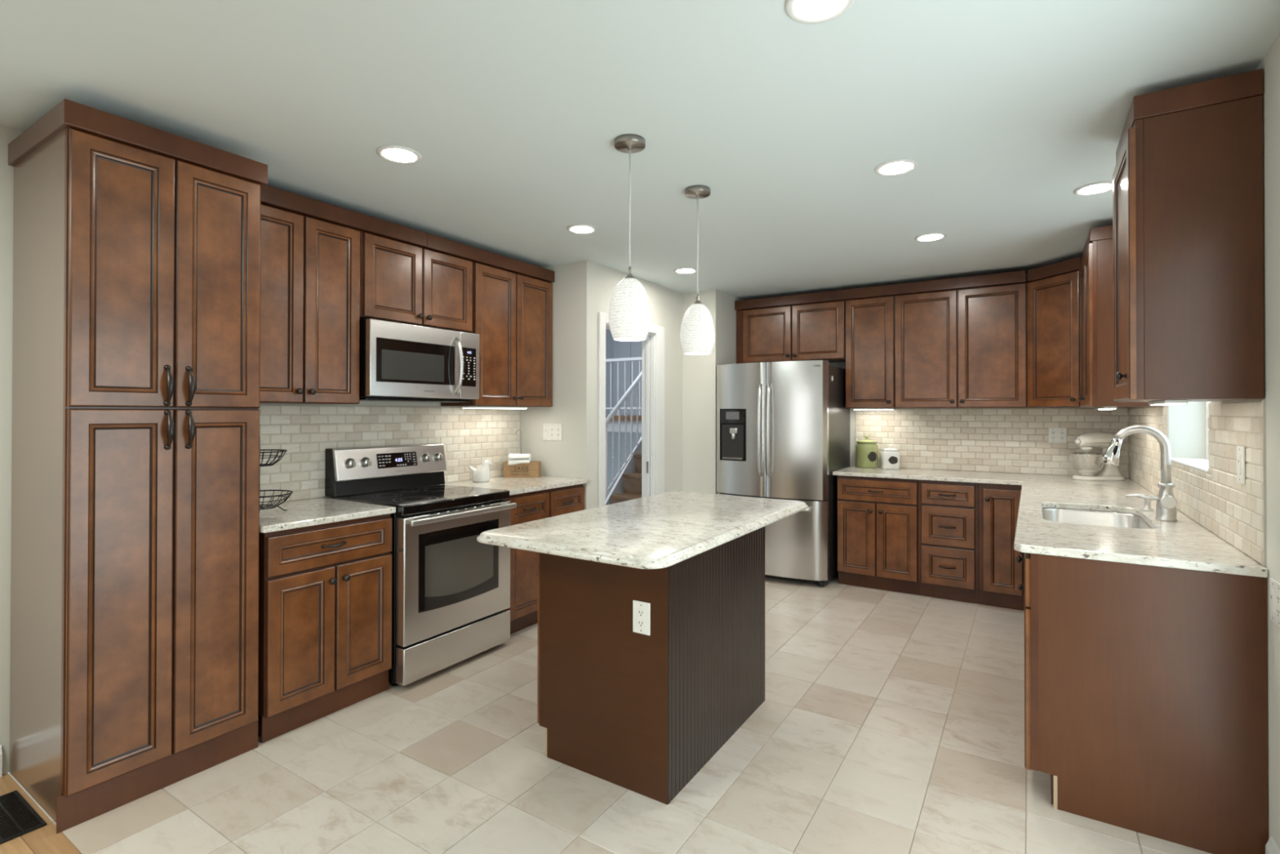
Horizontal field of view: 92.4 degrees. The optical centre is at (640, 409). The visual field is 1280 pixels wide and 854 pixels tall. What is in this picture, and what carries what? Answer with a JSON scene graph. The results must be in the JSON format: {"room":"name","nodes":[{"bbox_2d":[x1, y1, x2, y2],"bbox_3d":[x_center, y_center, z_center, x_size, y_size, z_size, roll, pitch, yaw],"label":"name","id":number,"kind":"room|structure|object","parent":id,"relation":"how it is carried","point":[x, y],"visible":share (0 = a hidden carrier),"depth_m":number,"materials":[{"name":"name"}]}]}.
{"room":"kitchen","nodes":[
{"label":"kitchen","id":0,"kind":"room"},
{"bbox_2d":[0,773,81,853],"bbox_3d":[-2.007,1.403,-0.649,4.150,0.050,4.616,0,0,32],"label":"floor","id":1,"kind":"structure","parent":0,"point":[45,839],"depth_m":1.99,"materials":[{"name":"brown wood"}]},
{"bbox_2d":[0,790,46,844],"bbox_3d":[-2.168,1.391,2.106,0.340,0.006,0.110,0,0,32],"label":"floor vent","id":2,"kind":"object","parent":1,"relation":"in","point":[20,800],"visible":1,"depth_m":2.09,"materials":[{"name":"black metal"}]},
{"bbox_2d":[0,125,519,774],"bbox_3d":[-2.966,0.149,1.630,0.130,2.483,7.416,0,0,32],"label":"wall","id":3,"kind":"structure","parent":0,"point":[470,437],"depth_m":3.31,"materials":[{"name":"white paint"}]},
{"bbox_2d":[0,744,2,777],"bbox_3d":[-2.807,1.332,1.759,0.014,0.118,1.378,0,0,32],"label":"baseboard","id":4,"kind":"structure","parent":3,"relation":"attached to","point":[1,752],"depth_m":2.33,"materials":[{"name":"white paint"}]},
{"bbox_2d":[259,203,359,404],"bbox_3d":[-1.767,-0.493,3.069,0.352,0.923,0.605,0,0,32],"label":"upper cabinet","id":5,"kind":"object","parent":3,"relation":"attached to","point":[310,267],"visible":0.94,"depth_m":3.01,"materials":[{"name":"brown wood"}]},
{"bbox_2d":[259,183,426,247],"bbox_3d":[-1.665,-0.996,3.243,0.334,0.080,1.027,0,0,32],"label":"crown molding","id":6,"kind":"structure","parent":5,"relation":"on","point":[273,197],"depth_m":3.13,"materials":[{"name":"brown wood"}]},
{"bbox_2d":[258,404,519,504],"bbox_3d":[-1.515,0.231,3.799,0.009,0.512,2.171,0,0,32],"label":"tile backsplash","id":7,"kind":"structure","parent":3,"relation":"attached to","point":[470,437],"depth_m":3.63,"materials":[{"name":"beige tile"}]},
{"bbox_2d":[359,230,472,333],"bbox_3d":[-1.393,-0.722,3.659,0.352,0.458,0.785,0,0,32],"label":"upper cabinet","id":8,"kind":"object","parent":3,"relation":"attached to","point":[402,282],"visible":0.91,"depth_m":3.53,"materials":[{"name":"brown wood"}]},
{"bbox_2d":[359,318,479,402],"bbox_3d":[-1.353,-0.266,3.622,0.452,0.429,0.757,0,0,32],"label":"microwave","id":9,"kind":"object","parent":8,"relation":"attached to","point":[399,362],"visible":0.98,"depth_m":3.46,"materials":[{"name":"silver metal"}]},
{"bbox_2d":[462,356,475,379],"bbox_3d":[-1.058,-0.257,3.779,0.001,0.139,0.101,0,0,32],"label":"print","id":10,"kind":"object","parent":9,"relation":"attached to","point":[468,373],"depth_m":3.78,"materials":[{"name":"grey"}]},
{"bbox_2d":[422,233,555,282],"bbox_3d":[-1.083,-0.990,4.157,0.334,0.080,1.136,0,0,32],"label":"board","id":11,"kind":"object","parent":8,"relation":"attached to","point":[435,243],"visible":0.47,"depth_m":3.98,"materials":[{"name":"brown wood"}]},
{"bbox_2d":[440,261,552,407],"bbox_3d":[-0.977,-0.485,4.311,0.352,0.923,0.758,0,0,32],"label":"upper cabinet","id":12,"kind":"object","parent":3,"relation":"attached to","point":[513,312],"visible":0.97,"depth_m":4.20,"materials":[{"name":"brown wood"}]},
{"bbox_2d":[462,405,527,408],"bbox_3d":[-0.998,-0.017,4.239,0.070,0.014,0.550,0,0,32],"label":"light","id":13,"kind":"object","parent":12,"relation":"attached to","point":[463,406],"visible":0.98,"depth_m":4.22,"materials":[{"name":"white plastic"}]},
{"bbox_2d":[489,408,526,408],"bbox_3d":[-0.998,-0.011,4.239,0.058,0.002,0.538,0,0,32],"label":"diffuser","id":14,"kind":"object","parent":13,"relation":"attached to","point":[490,408],"depth_m":4.29,"materials":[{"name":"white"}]},
{"bbox_2d":[520,260,595,509],"bbox_3d":[-0.681,0.169,4.635,0.759,2.483,0.100,0,0,32],"label":"wall","id":15,"kind":"structure","parent":0,"point":[573,407],"depth_m":4.47,"materials":[{"name":"white paint"}]},
{"bbox_2d":[542,423,561,440],"bbox_3d":[-0.657,0.164,4.554,0.180,0.125,0.009,0,0,32],"label":"wall outlet","id":16,"kind":"object","parent":15,"relation":"attached to","point":[553,432],"visible":1,"depth_m":4.55,"materials":[{"name":"white plastic"}]},
{"bbox_2d":[550,427,553,436],"bbox_3d":[-0.658,0.164,4.552,0.033,0.068,0.002,0,0,32],"label":"socket","id":17,"kind":"object","parent":16,"relation":"attached to","point":[551,428],"depth_m":4.55,"materials":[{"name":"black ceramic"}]},
{"bbox_2d":[556,427,559,436],"bbox_3d":[-0.608,0.164,4.520,0.033,0.068,0.002,0,0,32],"label":"socket","id":18,"kind":"object","parent":16,"relation":"attached to","point":[557,428],"depth_m":4.52,"materials":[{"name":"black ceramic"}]},
{"bbox_2d":[8,573,1212,853],"bbox_3d":[0.564,1.429,3.411,3.929,0.050,4.994,0,0,32],"label":"floor","id":19,"kind":"structure","parent":0,"point":[887,722],"depth_m":2.38,"materials":[{"name":"tile"}]},
{"bbox_2d":[8,98,267,833],"bbox_3d":[-1.983,0.187,2.444,0.669,2.418,0.638,0,0,32],"label":"pantry cabinet","id":20,"kind":"object","parent":19,"relation":"on","point":[134,666],"visible":1,"depth_m":2.23,"materials":[{"name":"brown wood"}]},
{"bbox_2d":[257,513,392,742],"bbox_3d":[-1.645,0.957,2.970,0.652,0.886,0.600,0,0,32],"label":"base cabinet","id":21,"kind":"object","parent":19,"relation":"on","point":[325,590],"visible":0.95,"depth_m":2.77,"materials":[{"name":"brown wood"}]},
{"bbox_2d":[259,497,395,533],"bbox_3d":[-1.661,0.497,2.972,0.647,0.030,0.627,0,0,32],"label":"countertop","id":22,"kind":"structure","parent":21,"relation":"on","point":[316,511],"depth_m":2.89,"materials":[{"name":"white stone"}]},
{"bbox_2d":[259,435,293,511],"bbox_3d":[-1.771,0.300,2.846,0.277,0.358,0.277,0,0,32],"label":"wire basket stand","id":23,"kind":"object","parent":22,"relation":"on","point":[282,451],"visible":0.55,"depth_m":2.85,"materials":[{"name":"black metal"}]},
{"bbox_2d":[259,448,287,466],"bbox_3d":[-1.771,0.224,2.847,0.227,0.071,0.227,0,0,32],"label":"basket","id":24,"kind":"object","parent":23,"relation":"on","point":[282,451],"depth_m":2.85,"materials":[{"name":"black metal"}]},
{"bbox_2d":[259,489,293,510],"bbox_3d":[-1.771,0.420,2.846,0.277,0.068,0.277,0,0,32],"label":"basket","id":25,"kind":"object","parent":23,"relation":"on","point":[273,505],"depth_m":2.86,"materials":[{"name":"black metal"}]},
{"bbox_2d":[324,443,516,685],"bbox_3d":[-1.240,0.809,3.525,0.740,1.188,0.752,0,0,32],"label":"range","id":26,"kind":"object","parent":19,"relation":"on","point":[451,589],"visible":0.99,"depth_m":3.36,"materials":[{"name":"silver metal"}]},
{"bbox_2d":[377,453,416,466],"bbox_3d":[-1.463,0.300,3.691,0.017,0.067,0.254,0,0,32],"label":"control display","id":27,"kind":"object","parent":26,"relation":"attached to","point":[384,460],"depth_m":3.69,"materials":[{"name":"black glass"}]},
{"bbox_2d":[335,484,509,515],"bbox_3d":[-1.227,0.505,3.516,0.578,0.052,0.748,0,0,32],"label":"cooktop","id":28,"kind":"object","parent":26,"relation":"in","point":[432,500],"depth_m":3.42,"materials":[{"name":"black glass"}]},
{"bbox_2d":[502,484,584,634],"bbox_3d":[-0.856,0.965,4.211,0.652,0.886,0.790,0,0,32],"label":"base cabinet","id":29,"kind":"object","parent":19,"relation":"on","point":[548,503],"visible":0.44,"depth_m":3.93,"materials":[{"name":"brown wood"}]},
{"bbox_2d":[435,475,591,494],"bbox_3d":[-0.859,0.505,4.232,0.647,0.030,0.846,0,0,32],"label":"countertop","id":30,"kind":"structure","parent":29,"relation":"on","point":[514,485],"depth_m":4.12,"materials":[{"name":"white stone"}]},
{"bbox_2d":[468,459,491,482],"bbox_3d":[-1.098,0.413,4.193,0.120,0.153,0.119,0,0,45],"label":"figurine","id":31,"kind":"object","parent":30,"relation":"on","point":[482,474],"visible":1,"depth_m":4.16,"materials":[{"name":"white ceramic"}]},
{"bbox_2d":[503,461,541,477],"bbox_3d":[-0.870,0.436,4.516,0.256,0.112,0.114,0,0,0],"label":"wooden crate","id":32,"kind":"object","parent":30,"relation":"on","point":[533,468],"visible":1,"depth_m":4.46,"materials":[{"name":"brown wood"}]},
{"bbox_2d":[514,429,521,453],"bbox_3d":[-0.897,0.313,4.549,0.079,0.336,0.020,0,0,0],"label":"towel hook","id":33,"kind":"object","parent":32,"relation":"in","point":[518,429],"visible":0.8,"depth_m":4.55,"materials":[{"name":"silver metal"}]},
{"bbox_2d":[507,453,531,465],"bbox_3d":[-0.884,0.360,4.488,0.156,0.080,0.082,0,0,0],"label":"folded towel","id":34,"kind":"object","parent":32,"relation":"on","point":[513,459],"visible":1,"depth_m":4.45,"materials":[{"name":"white fabric"}]},
{"bbox_2d":[537,526,764,804],"bbox_3d":[0.073,0.957,2.746,0.652,0.886,0.941,0,0,32],"label":"base cabinet","id":35,"kind":"object","parent":19,"relation":"on","point":[641,713],"visible":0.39,"depth_m":2.36,"materials":[{"name":"brown wood"}]},
{"bbox_2d":[632,600,650,635],"bbox_3d":[0.002,0.754,2.229,0.073,0.116,0.008,0,0,32],"label":"wall outlet","id":36,"kind":"object","parent":35,"relation":"attached to","point":[641,610],"visible":1,"depth_m":2.23,"materials":[{"name":"white plastic"}]},
{"bbox_2d":[636,608,644,627],"bbox_3d":[0.000,0.754,2.227,0.033,0.068,0.002,0,0,32],"label":"socket","id":37,"kind":"object","parent":36,"relation":"attached to","point":[640,611],"depth_m":2.23,"materials":[{"name":"white plastic"}]},
{"bbox_2d":[476,491,808,568],"bbox_3d":[0.120,0.497,2.821,0.860,0.033,1.600,0,0,32],"label":"countertop","id":38,"kind":"structure","parent":35,"relation":"on","point":[669,528],"depth_m":2.48,"materials":[{"name":"white stone"}]},
{"bbox_2d":[716,360,849,586],"bbox_3d":[1.231,0.512,5.372,0.956,1.808,0.900,0,0,32],"label":"refrigerator","id":39,"kind":"object","parent":19,"relation":"on","point":[783,428],"visible":0.81,"depth_m":4.99,"materials":[{"name":"grey metal"}]},
{"bbox_2d":[836,475,919,595],"bbox_3d":[1.993,0.973,5.048,0.604,0.886,0.652,0,0,32],"label":"base cabinet","id":40,"kind":"object","parent":19,"relation":"on","point":[877,517],"visible":0.96,"depth_m":4.80,"materials":[{"name":"brown wood"}]},
{"bbox_2d":[918,480,978,604],"bbox_3d":[2.419,0.971,4.777,0.400,0.886,0.652,0,0,32],"label":"base cabinet","id":41,"kind":"object","parent":19,"relation":"on","point":[948,511],"visible":0.95,"depth_m":4.54,"materials":[{"name":"brown wood"}]},
{"bbox_2d":[978,483,1024,610],"bbox_3d":[2.717,0.971,4.591,0.300,0.886,0.646,0,0,32],"label":"base cabinet","id":42,"kind":"object","parent":19,"relation":"on","point":[1000,574],"visible":0.77,"depth_m":4.37,"materials":[{"name":"brown wood"}]},
{"bbox_2d":[1016,552,1268,853],"bbox_3d":[1.788,0.956,2.292,0.658,0.886,0.592,0,0,32],"label":"base cabinet","id":43,"kind":"object","parent":19,"relation":"on","point":[1146,686],"visible":0.89,"depth_m":2.02,"materials":[{"name":"brown wood"}]},
{"bbox_2d":[832,466,1267,577],"bbox_3d":[1.899,0.505,3.686,1.964,0.030,3.080,0,0,32],"label":"countertop","id":44,"kind":"structure","parent":43,"relation":"on","point":[1184,543],"depth_m":2.47,"materials":[{"name":"white stone"}]},
{"bbox_2d":[855,435,878,468],"bbox_3d":[1.965,0.357,5.341,0.184,0.286,0.185,0,0,7],"label":"canister","id":45,"kind":"object","parent":44,"relation":"on","point":[866,450],"visible":1,"depth_m":5.27,"materials":[{"name":"green ceramic"}]},
{"bbox_2d":[879,443,899,469],"bbox_3d":[2.120,0.392,5.234,0.138,0.214,0.139,0,0,7],"label":"canister","id":46,"kind":"object","parent":44,"relation":"on","point":[889,457],"visible":1,"depth_m":5.17,"materials":[{"name":"white ceramic"}]},
{"bbox_2d":[1069,431,1124,480],"bbox_3d":[3.252,0.324,4.388,0.349,0.343,0.236,0,0,-1],"label":"stand mixer","id":47,"kind":"object","parent":44,"relation":"on","point":[1087,464],"visible":0.86,"depth_m":4.33,"materials":[{"name":"white metal"}]},
{"bbox_2d":[1069,452,1104,475],"bbox_3d":[3.184,0.387,4.375,0.211,0.156,0.211,0,0,4],"label":"bowl","id":48,"kind":"object","parent":47,"relation":"on","point":[1087,464],"depth_m":4.32,"materials":[{"name":"beige ceramic"}]},
{"bbox_2d":[1041,507,1153,528],"bbox_3d":[2.118,0.608,2.874,0.424,0.184,0.734,0,0,32],"label":"sink","id":49,"kind":"object","parent":44,"relation":"in","point":[1108,518],"visible":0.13,"depth_m":3.15,"materials":[{"name":"silver metal"}]},
{"bbox_2d":[1099,425,1177,521],"bbox_3d":[2.225,0.276,2.748,0.272,0.418,0.100,0,0,32],"label":"faucet","id":50,"kind":"object","parent":44,"relation":"on","point":[1166,504],"visible":1,"depth_m":2.70,"materials":[{"name":"silver metal"}]},
{"bbox_2d":[1124,493,1153,511],"bbox_3d":[2.422,0.447,2.984,0.108,0.079,0.043,0,0,32],"label":"soap dispenser","id":51,"kind":"object","parent":44,"relation":"on","point":[1147,507],"visible":0.8,"depth_m":2.96,"materials":[{"name":"silver metal"}]},
{"bbox_2d":[605,328,641,498],"bbox_3d":[-0.515,-0.020,7.968,3.820,5.300,5.900,0,0,32],"label":"wall","id":52,"kind":"structure","parent":0,"point":[611,344],"depth_m":11.25,"materials":[{"name":"grey paint"}]},
{"bbox_2d":[617,340,641,414],"bbox_3d":[1.085,-0.685,10.323,3.593,1.540,0.014,0,0,32],"label":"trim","id":53,"kind":"structure","parent":52,"relation":"attached to","point":[624,348],"depth_m":11.14,"materials":[{"name":"grey paint"}]},
{"bbox_2d":[605,414,641,432],"bbox_3d":[0.474,0.202,9.530,3.610,0.235,2.000,0,0,32],"label":"floor","id":54,"kind":"structure","parent":0,"point":[615,422],"depth_m":8.80,"materials":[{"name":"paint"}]},
{"bbox_2d":[605,356,641,415],"bbox_3d":[0.213,-0.336,8.573,3.000,0.830,0.040,0,0,32],"label":"guard railing","id":55,"kind":"object","parent":54,"relation":"on","point":[639,358],"visible":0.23,"depth_m":8.85,"materials":[{"name":"white paint"}]},
{"bbox_2d":[605,415,641,420],"bbox_3d":[0.175,0.113,8.511,3.000,0.072,0.039,0,0,32],"label":"landing nosing","id":56,"kind":"object","parent":54,"relation":"attached to","point":[615,417],"visible":0.02,"depth_m":8.72,"materials":[{"name":"brown wood"}]},
{"bbox_2d":[595,262,682,507],"bbox_3d":[-0.027,0.172,5.067,0.120,2.483,1.332,0,0,32],"label":"wall","id":57,"kind":"structure","parent":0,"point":[665,304],"depth_m":5.37,"materials":[{"name":"white paint"}]},
{"bbox_2d":[598,311,664,506],"bbox_3d":[-0.106,0.347,4.929,0.142,2.130,0.939,0,0,32],"label":"door frame","id":58,"kind":"structure","parent":57,"relation":"attached to","point":[648,344],"depth_m":5.19,"materials":[{"name":"white paint"}]},
{"bbox_2d":[0,0,1279,300],"bbox_3d":[-0.571,-1.141,1.479,4.300,0.100,9.720,0,0,32],"label":"ceiling","id":59,"kind":"structure","parent":0,"point":[514,112],"depth_m":2.20,"materials":[{"name":"white paint"}]},
{"bbox_2d":[376,145,422,164],"bbox_3d":[-1.024,-1.081,2.606,0.180,0.007,0.180,0,0,32],"label":"recessed light","id":60,"kind":"object","parent":59,"relation":"in","point":[393,153],"visible":1,"depth_m":2.60,"materials":[{"name":"white paint"}]},
{"bbox_2d":[382,148,415,161],"bbox_3d":[-1.024,-1.080,2.606,0.131,0.001,0.131,0,0,32],"label":"diffuser","id":61,"kind":"object","parent":60,"relation":"attached to","point":[388,154],"depth_m":2.61,"materials":[{"name":"white plastic"}]},
{"bbox_2d":[566,224,596,234],"bbox_3d":[-0.351,-1.074,3.654,0.180,0.007,0.180,0,0,32],"label":"recessed light","id":62,"kind":"object","parent":59,"relation":"in","point":[575,228],"visible":1,"depth_m":3.64,"materials":[{"name":"white paint"}]},
{"bbox_2d":[570,226,592,232],"bbox_3d":[-0.351,-1.074,3.654,0.131,0.001,0.131,0,0,32],"label":"diffuser","id":63,"kind":"object","parent":62,"relation":"attached to","point":[573,228],"depth_m":3.66,"materials":[{"name":"white plastic"}]},
{"bbox_2d":[608,133,650,341],"bbox_3d":[-0.044,-0.684,2.471,0.171,0.800,0.171,0,0,32],"label":"pendant light","id":64,"kind":"object","parent":59,"relation":"hanging from","point":[629,311],"visible":1,"depth_m":2.42,"materials":[{"name":"white glass"}]},
{"bbox_2d":[674,267,697,274],"bbox_3d":[0.345,-1.067,4.714,0.180,0.007,0.180,0,0,32],"label":"recessed light","id":65,"kind":"object","parent":59,"relation":"in","point":[682,270],"visible":0.99,"depth_m":4.70,"materials":[{"name":"white paint"}]},
{"bbox_2d":[677,269,693,272],"bbox_3d":[0.345,-1.067,4.714,0.131,0.001,0.131,0,0,32],"label":"diffuser","id":66,"kind":"object","parent":65,"relation":"attached to","point":[678,270],"depth_m":4.71,"materials":[{"name":"white plastic"}]},
{"bbox_2d":[680,185,715,355],"bbox_3d":[0.278,-0.678,3.010,0.171,0.806,0.171,0,0,32],"label":"pendant light","id":67,"kind":"object","parent":59,"relation":"hanging from","point":[697,334],"visible":1,"depth_m":2.95,"materials":[{"name":"white glass"}]},
{"bbox_2d":[785,0,854,24],"bbox_3d":[0.477,-1.085,1.635,0.180,0.007,0.180,0,0,32],"label":"recessed light","id":68,"kind":"object","parent":59,"relation":"in","point":[804,11],"visible":1,"depth_m":1.66,"materials":[{"name":"white paint"}]},
{"bbox_2d":[795,0,845,18],"bbox_3d":[0.477,-1.084,1.635,0.131,0.001,0.131,0,0,32],"label":"diffuser","id":69,"kind":"object","parent":68,"relation":"attached to","point":[804,9],"depth_m":1.66,"materials":[{"name":"white plastic"}]},
{"bbox_2d":[874,159,918,176],"bbox_3d":[1.138,-1.078,2.736,0.180,0.007,0.180,0,0,32],"label":"recessed light","id":70,"kind":"object","parent":59,"relation":"in","point":[898,166],"visible":1,"depth_m":2.73,"materials":[{"name":"white paint"}]},
{"bbox_2d":[880,162,911,173],"bbox_3d":[1.138,-1.077,2.736,0.131,0.001,0.131,0,0,32],"label":"diffuser","id":71,"kind":"object","parent":70,"relation":"attached to","point":[891,167],"depth_m":2.73,"materials":[{"name":"white plastic"}]},
{"bbox_2d":[914,232,946,241],"bbox_3d":[1.799,-1.071,3.812,0.180,0.007,0.180,0,0,32],"label":"recessed light","id":72,"kind":"object","parent":59,"relation":"in","point":[931,237],"visible":1,"depth_m":3.80,"materials":[{"name":"white paint"}]},
{"bbox_2d":[919,234,942,240],"bbox_3d":[1.799,-1.070,3.812,0.131,0.001,0.131,0,0,32],"label":"diffuser","id":73,"kind":"object","parent":72,"relation":"attached to","point":[923,237],"depth_m":3.80,"materials":[{"name":"white plastic"}]},
{"bbox_2d":[1073,181,1112,195],"bbox_3d":[2.214,-1.075,2.986,0.180,0.007,0.180,0,0,32],"label":"recessed light","id":74,"kind":"object","parent":59,"relation":"in","point":[1098,188],"visible":0.84,"depth_m":2.98,"materials":[{"name":"white paint"}]},
{"bbox_2d":[1080,183,1112,193],"bbox_3d":[2.214,-1.075,2.986,0.131,0.001,0.131,0,0,32],"label":"diffuser","id":75,"kind":"object","parent":74,"relation":"attached to","point":[1097,188],"depth_m":2.98,"materials":[{"name":"white plastic"}]},
{"bbox_2d":[682,288,742,493],"bbox_3d":[0.670,0.177,5.855,0.450,2.483,0.747,0,0,32],"label":"wall","id":76,"kind":"structure","parent":0,"point":[699,371],"depth_m":5.51,"materials":[{"name":"white paint"}]},
{"bbox_2d":[828,273,1129,478],"bbox_3d":[2.381,0.176,5.275,3.260,2.483,0.130,0,0,32],"label":"wall","id":77,"kind":"structure","parent":0,"point":[997,440],"depth_m":4.95,"materials":[{"name":"beige tile"}]},
{"bbox_2d":[736,300,845,364],"bbox_3d":[1.393,-0.686,5.633,1.007,0.505,0.352,0,0,32],"label":"upper cabinet","id":78,"kind":"object","parent":77,"relation":"attached to","point":[813,331],"visible":0.94,"depth_m":5.48,"materials":[{"name":"brown wood"}]},
{"bbox_2d":[734,270,1026,310],"bbox_3d":[1.949,-0.984,5.287,2.318,0.084,0.336,0,0,32],"label":"crown molding","id":79,"kind":"structure","parent":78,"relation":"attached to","point":[1018,277],"depth_m":5.04,"materials":[{"name":"brown wood"}]},
{"bbox_2d":[845,295,894,408],"bbox_3d":[1.985,-0.478,5.254,0.393,0.925,0.352,0,0,32],"label":"upper cabinet","id":80,"kind":"object","parent":77,"relation":"attached to","point":[869,322],"visible":0.96,"depth_m":5.13,"materials":[{"name":"brown wood"}]},
{"bbox_2d":[853,408,894,409],"bbox_3d":[1.989,-0.008,5.248,0.325,0.014,0.060,0,0,32],"label":"light","id":81,"kind":"object","parent":80,"relation":"attached to","point":[853,408],"visible":0.99,"depth_m":5.22,"materials":[{"name":"white plastic"}]},
{"bbox_2d":[894,282,1027,408],"bbox_3d":[2.543,-0.479,4.900,0.924,0.925,0.352,0,0,32],"label":"upper cabinet","id":82,"kind":"object","parent":77,"relation":"attached to","point":[967,348],"visible":1,"depth_m":4.76,"materials":[{"name":"brown wood"}]},
{"bbox_2d":[855,408,1128,478],"bbox_3d":[2.733,0.242,4.979,1.930,0.512,0.009,0,0,32],"label":"tile backsplash","id":83,"kind":"structure","parent":77,"relation":"attached to","point":[997,440],"depth_m":4.93,"materials":[{"name":"beige tile"}]},
{"bbox_2d":[1027,257,1080,408],"bbox_3d":[3.118,-0.524,4.372,0.615,1.010,0.607,0,0,32],"label":"upper cabinet","id":84,"kind":"object","parent":77,"relation":"attached to","point":[1053,289],"visible":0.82,"depth_m":4.32,"materials":[{"name":"brown wood"}]},
{"bbox_2d":[1048,427,1066,443],"bbox_3d":[3.180,0.193,4.684,0.115,0.115,0.008,0,0,32],"label":"wall outlet","id":85,"kind":"object","parent":77,"relation":"attached to","point":[1055,434],"visible":1,"depth_m":4.68,"materials":[{"name":"white plastic"}]},
{"bbox_2d":[1050,431,1055,439],"bbox_3d":[3.154,0.193,4.697,0.033,0.068,0.002,0,0,32],"label":"socket","id":86,"kind":"object","parent":85,"relation":"attached to","point":[1052,433],"depth_m":4.70,"materials":[{"name":"white plastic"}]},
{"bbox_2d":[1059,431,1064,439],"bbox_3d":[3.203,0.193,4.667,0.033,0.068,0.002,0,0,32],"label":"socket","id":87,"kind":"object","parent":85,"relation":"attached to","point":[1061,433],"depth_m":4.67,"materials":[{"name":"white plastic"}]},
{"bbox_2d":[1128,33,1279,848],"bbox_3d":[1.061,0.146,0.360,0.210,2.483,9.599,0,0,32],"label":"wall","id":88,"kind":"structure","parent":0,"point":[1246,516],"depth_m":1.91,"materials":[{"name":"beige tile"}]},
{"bbox_2d":[1077,225,1162,407],"bbox_3d":[2.867,-0.523,3.723,0.352,1.010,0.768,0,0,32],"label":"upper cabinet","id":89,"kind":"object","parent":88,"relation":"attached to","point":[1096,326],"visible":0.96,"depth_m":3.46,"materials":[{"name":"brown wood"}]},
{"bbox_2d":[1097,406,1116,409],"bbox_3d":[2.811,-0.011,3.705,0.060,0.014,0.440,0,0,32],"label":"light","id":90,"kind":"object","parent":89,"relation":"attached to","point":[1101,407],"visible":0.99,"depth_m":3.53,"materials":[{"name":"white plastic"}]},
{"bbox_2d":[1112,68,1264,402],"bbox_3d":[1.894,-0.540,2.190,0.357,1.014,0.517,0,0,32],"label":"upper cabinet","id":91,"kind":"object","parent":88,"relation":"attached to","point":[1188,215],"visible":1,"depth_m":1.98,"materials":[{"name":"brown wood"}]},
{"bbox_2d":[1148,400,1187,405],"bbox_3d":[1.876,-0.025,2.190,0.060,0.014,0.340,0,0,32],"label":"light","id":92,"kind":"object","parent":91,"relation":"attached to","point":[1162,402],"visible":0.99,"depth_m":2.06,"materials":[{"name":"white plastic"}]},
{"bbox_2d":[1150,403,1185,405],"bbox_3d":[1.876,-0.019,2.190,0.048,0.002,0.328,0,0,32],"label":"diffuser","id":93,"kind":"object","parent":92,"relation":"attached to","point":[1151,404],"depth_m":2.12,"materials":[{"name":"white plastic"}]},
{"bbox_2d":[1171,401,1210,473],"bbox_3d":[2.599,-0.220,2.795,0.197,0.955,0.895,0,0,32],"label":"window","id":94,"kind":"structure","parent":88,"relation":"in","point":[1202,464],"depth_m":2.98,"materials":[{"name":"white paint"}]},
{"bbox_2d":[1128,399,1266,566],"bbox_3d":[2.731,0.232,3.171,0.009,0.512,3.045,0,0,32],"label":"tile backsplash","id":95,"kind":"structure","parent":88,"relation":"attached to","point":[1235,512],"depth_m":2.27,"materials":[{"name":"beige tile"}]},
{"bbox_2d":[1236,445,1244,484],"bbox_3d":[2.016,0.183,2.064,0.009,0.125,0.075,0,0,32],"label":"wall outlet","id":96,"kind":"object","parent":88,"relation":"attached to","point":[1240,449],"visible":1,"depth_m":2.05,"materials":[{"name":"white plastic"}]},
{"bbox_2d":[1265,835,1279,853],"bbox_3d":[1.818,1.337,1.735,0.014,0.118,0.265,0,0,32],"label":"baseboard","id":97,"kind":"structure","parent":88,"relation":"attached to","point":[1271,846],"depth_m":1.82,"materials":[{"name":"white paint"}]},
{"bbox_2d":[1269,577,1279,627],"bbox_3d":[1.838,0.563,1.766,0.009,0.125,0.165,0,0,32],"label":"wall outlet","id":98,"kind":"object","parent":88,"relation":"attached to","point":[1274,586],"visible":1,"depth_m":1.80,"materials":[{"name":"white plastic"}]},
{"bbox_2d":[1276,592,1279,617],"bbox_3d":[1.836,0.563,1.767,0.002,0.068,0.033,0,0,32],"label":"socket","id":99,"kind":"object","parent":98,"relation":"attached to","point":[1277,593],"depth_m":1.77,"materials":[{"name":"white plastic"}]},
{"bbox_3d":[-1.038,1.450,7.052,3.715,0.048,3.590,0,0,32],"label":"floor","id":100,"kind":"structure","parent":0,"visible":0},
{"bbox_2d":[605,436,641,505],"bbox_3d":[0.422,0.752,6.680,0.640,1.342,2.758,0,0,32],"label":"staircase","id":101,"kind":"structure","parent":100,"relation":"on","point":[628,486],"depth_m":6.17,"materials":[{"name":"brown wood"}]},
{"bbox_2d":[605,371,641,494],"bbox_3d":[-0.148,0.186,6.281,0.044,1.917,1.577,0,0,32],"label":"stair railing","id":102,"kind":"object","parent":101,"relation":"attached to","point":[638,378],"visible":0.44,"depth_m":6.20,"materials":[{"name":"white paint"}]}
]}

